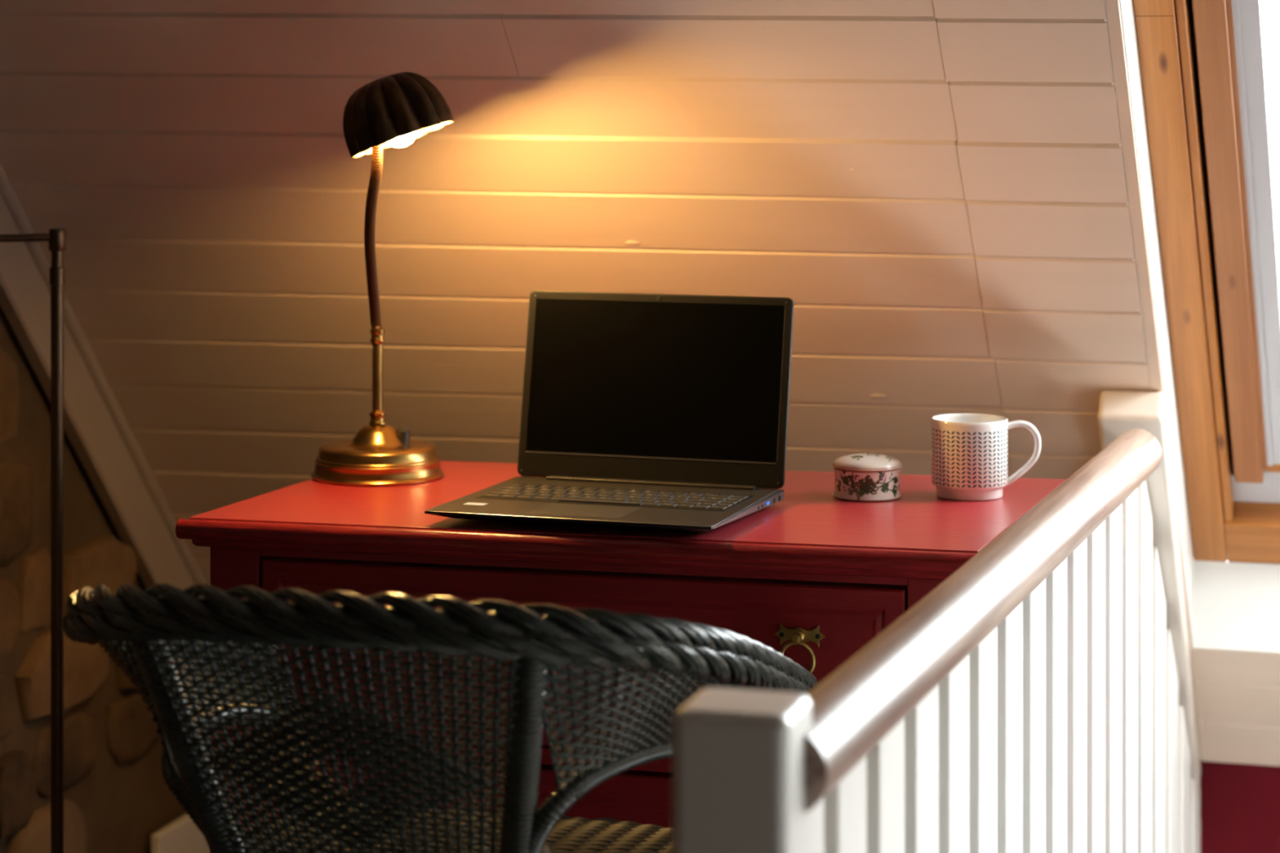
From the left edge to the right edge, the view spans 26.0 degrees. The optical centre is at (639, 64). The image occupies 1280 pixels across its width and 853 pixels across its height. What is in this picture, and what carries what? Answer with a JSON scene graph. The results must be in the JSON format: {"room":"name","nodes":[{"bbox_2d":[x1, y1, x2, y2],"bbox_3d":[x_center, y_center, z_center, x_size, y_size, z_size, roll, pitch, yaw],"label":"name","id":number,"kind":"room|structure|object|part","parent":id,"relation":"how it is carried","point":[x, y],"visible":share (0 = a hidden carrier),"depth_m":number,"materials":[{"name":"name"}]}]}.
{"room":"attic home office","nodes":[
{"label":"attic home office","id":0,"kind":"room"},
{"bbox_2d":[0,305,210,852],"bbox_3d":[-1.357,0.345,2.095,0.174,5.020,6.700,0,0,16],"label":"wall","id":1,"kind":"structure","parent":0,"point":[117,795],"depth_m":3.83,"materials":[{"name":"stone"}]},
{"bbox_2d":[0,164,206,597],"bbox_3d":[-1.014,-0.450,3.021,0.034,3.044,2.944,0,0,16],"label":"wooden beam","id":2,"kind":"structure","parent":1,"relation":"attached to","point":[95,424],"depth_m":3.88,"materials":[{"name":"beige paint"}]},
{"bbox_2d":[151,813,210,852],"bbox_3d":[-0.671,1.208,4.274,0.016,0.134,0.346,0,0,16],"label":"baseboard","id":3,"kind":"structure","parent":1,"relation":"attached to","point":[181,835],"depth_m":4.17,"materials":[{"name":"white paint"}]},
{"bbox_2d":[0,0,1279,766],"bbox_3d":[0.315,-0.501,2.710,2.960,3.155,3.048,0,0,16],"label":"wall","id":4,"kind":"structure","parent":0,"point":[936,192],"depth_m":3.44,"materials":[{"name":"white wood"}]},
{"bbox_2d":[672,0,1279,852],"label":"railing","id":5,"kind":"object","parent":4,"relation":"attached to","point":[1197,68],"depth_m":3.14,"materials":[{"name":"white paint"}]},
{"bbox_3d":[0.068,0.989,1.841,0.080,1.133,0.082,0,0,16],"label":"newel post","id":6,"kind":"part","parent":5,"relation":"part of","materials":[{"name":"white paint"}]},
{"bbox_3d":[0.438,0.989,2.924,0.097,1.133,2.374,0,0,18],"label":"balustrade","id":7,"kind":"part","parent":5,"relation":"part of","materials":[{"name":"white wood"}]},
{"bbox_3d":[0.349,0.470,2.599,0.136,0.059,1.595,0,0,16],"label":"handrail","id":8,"kind":"part","parent":5,"relation":"part of","materials":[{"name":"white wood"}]},
{"bbox_3d":[1.358,0.748,3.740,1.207,0.120,0.133,0,0,16],"label":"sill","id":9,"kind":"part","parent":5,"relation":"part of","materials":[{"name":"white paint"}]},
{"bbox_3d":[1.345,0.640,3.678,1.113,0.100,0.099,0,0,16],"label":"frame rail","id":10,"kind":"part","parent":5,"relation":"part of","materials":[{"name":"brown wood"}]},
{"bbox_3d":[1.341,0.521,3.604,1.035,0.055,0.056,0,0,16],"label":"sash rail","id":11,"kind":"part","parent":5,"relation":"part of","materials":[{"name":"brown wood"}]},
{"bbox_2d":[1200,757,1279,852],"bbox_3d":[0.710,1.922,4.117,2.960,1.866,0.100,0,0,16],"label":"wall","id":12,"kind":"structure","parent":0,"point":[1240,803],"depth_m":4.02,"materials":[{"name":"red paint"}]},
{"bbox_2d":[1097,390,1200,794],"bbox_3d":[0.693,0.732,3.745,0.082,0.646,0.626,0,0,16],"label":"newel post","id":13,"kind":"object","parent":12,"relation":"attached to","point":[1119,412],"depth_m":3.57,"materials":[{"name":"beige paint"}]},
{"bbox_2d":[1105,0,1204,758],"bbox_3d":[0.405,-0.487,2.654,0.016,2.984,2.883,0,0,17],"label":"trim","id":14,"kind":"structure","parent":12,"relation":"attached to","point":[1115,28],"depth_m":3.26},
{"bbox_2d":[1196,786,1200,852],"bbox_3d":[0.775,1.901,4.032,0.078,1.709,0.026,0,0,16],"label":"trim","id":15,"kind":"structure","parent":12,"relation":"attached to","point":[1198,795],"depth_m":4.01,"materials":[{"name":"beige paint"}]},
{"bbox_3d":[-0.666,1.290,1.537,1.504,0.030,5.800,0,0,16],"label":"floor","id":16,"kind":"structure","parent":0,"visible":0},
{"bbox_2d":[0,227,66,852],"bbox_3d":[-0.789,0.735,3.317,0.260,1.080,0.482,0,0,42],"label":"metal pole","id":17,"kind":"object","parent":16,"relation":"on","point":[56,237],"visible":1,"depth_m":3.39,"materials":[{"name":"grey metal"}]},
{"bbox_3d":[-0.798,0.211,3.371,0.162,0.010,0.009,0,0,-19],"label":"swing arm","id":18,"kind":"part","parent":17,"relation":"part of","materials":[{"name":"brown metal"}]},
{"bbox_2d":[62,582,818,852],"bbox_3d":[-0.193,0.854,2.552,0.640,0.847,0.616,0,0,16],"label":"wicker chair","id":19,"kind":"object","parent":16,"relation":"on","point":[200,666],"visible":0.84,"depth_m":2.33,"materials":[{"name":"black wicker"}]},
{"bbox_3d":[-0.382,0.871,2.421,0.035,0.812,0.168,0,0,41],"label":"leg","id":20,"kind":"part","parent":19,"relation":"part of","materials":[{"name":"black wicker"}]},
{"bbox_3d":[-0.358,0.953,2.888,0.039,0.645,0.087,0,0,-33],"label":"leg","id":21,"kind":"part","parent":19,"relation":"part of","materials":[{"name":"black wicker"}]},
{"bbox_3d":[-0.100,0.871,2.342,0.035,0.812,0.168,0,0,-10],"label":"leg","id":22,"kind":"part","parent":19,"relation":"part of","materials":[{"name":"black wicker"}]},
{"bbox_2d":[175,461,1066,852],"bbox_3d":[0.002,0.885,3.164,0.898,0.780,0.556,0,0,16],"label":"desk","id":23,"kind":"object","parent":16,"relation":"on","point":[812,576],"visible":0.24,"depth_m":2.95,"materials":[{"name":"red paint"}]},
{"bbox_2d":[311,71,453,486],"bbox_3d":[-0.303,0.252,3.244,0.159,0.487,0.330,0,0,-8],"label":"desk lamp","id":24,"kind":"object","parent":23,"relation":"on","point":[396,109],"visible":1,"depth_m":3.25,"materials":[{"name":"gold metal"}]},
{"bbox_3d":[-0.315,0.375,3.329,0.020,0.116,0.020,0,0,16],"label":"stem","id":25,"kind":"part","parent":24,"relation":"part of","materials":[{"name":"gold metal"}]},
{"bbox_3d":[-0.274,0.058,3.146,0.127,0.099,0.126,0,0,16],"label":"lamp shade","id":26,"kind":"part","parent":24,"relation":"part of","materials":[{"name":"brown metal"}]},
{"bbox_3d":[-0.273,0.069,3.146,0.041,0.050,0.041,0,0,16],"label":"light bulb","id":27,"kind":"part","parent":24,"relation":"part of","materials":[{"name":"white glass"}]},
{"bbox_3d":[-0.285,0.447,3.333,0.017,0.019,0.017,0,0,16],"label":"switch knob","id":28,"kind":"part","parent":24,"relation":"part of","materials":[{"name":"black"}]},
{"bbox_3d":[-0.068,0.735,2.947,0.715,0.017,0.021,0,0,14],"label":"drawer rail","id":29,"kind":"part","parent":23,"relation":"part of","materials":[{"name":"red paint"}]},
{"bbox_3d":[-0.021,0.849,3.085,0.722,0.198,0.329,0,0,16],"label":"drawer","id":30,"kind":"part","parent":23,"relation":"part of","materials":[{"name":"red paint"}]},
{"bbox_3d":[-0.071,0.522,2.937,0.854,0.012,0.034,0,0,14],"label":"cove moulding","id":31,"kind":"part","parent":23,"relation":"part of","materials":[{"name":"red wood"}]},
{"bbox_3d":[-0.068,0.532,2.947,0.715,0.007,0.021,0,0,14],"label":"rail","id":32,"kind":"part","parent":23,"relation":"part of","materials":[{"name":"red paint"}]},
{"bbox_3d":[-0.021,0.633,3.085,0.722,0.184,0.329,0,0,16],"label":"drawer","id":33,"kind":"part","parent":23,"relation":"part of","materials":[{"name":"red paint"}]},
{"bbox_2d":[424,290,794,533],"bbox_3d":[-0.027,0.379,3.069,0.326,0.227,0.312,0,0,19],"label":"laptop","id":34,"kind":"object","parent":23,"relation":"on","point":[640,411],"visible":1,"depth_m":3.18,"materials":[{"name":"black plastic"}]},
{"bbox_3d":[0.166,0.593,2.880,0.053,0.023,0.002,0,0,14],"label":"handle plate","id":35,"kind":"part","parent":23,"relation":"part of","materials":[{"name":"gold metal"}]},
{"bbox_2d":[832,453,902,502],"bbox_3d":[0.260,0.471,3.175,0.079,0.049,0.079,0,0,16],"label":"trinket box","id":36,"kind":"object","parent":23,"relation":"on","point":[862,477],"visible":1,"depth_m":3.14,"materials":[{"name":"ceramic"}]},
{"bbox_3d":[0.260,0.454,3.175,0.079,0.015,0.079,0,0,16],"label":"box lid","id":37,"kind":"part","parent":36,"relation":"part of","materials":[{"name":"ceramic"}]},
{"bbox_2d":[931,413,1040,501],"bbox_3d":[0.395,0.450,3.175,0.123,0.090,0.087,0,0,16],"label":"mug","id":38,"kind":"object","parent":23,"relation":"on","point":[970,451],"visible":1,"depth_m":3.15,"materials":[{"name":"ceramic"}]},
{"bbox_3d":[0.439,0.445,3.180,0.042,0.075,0.011,0,0,0],"label":"handle","id":39,"kind":"part","parent":38,"relation":"part of","materials":[{"name":"white ceramic"}]}
]}

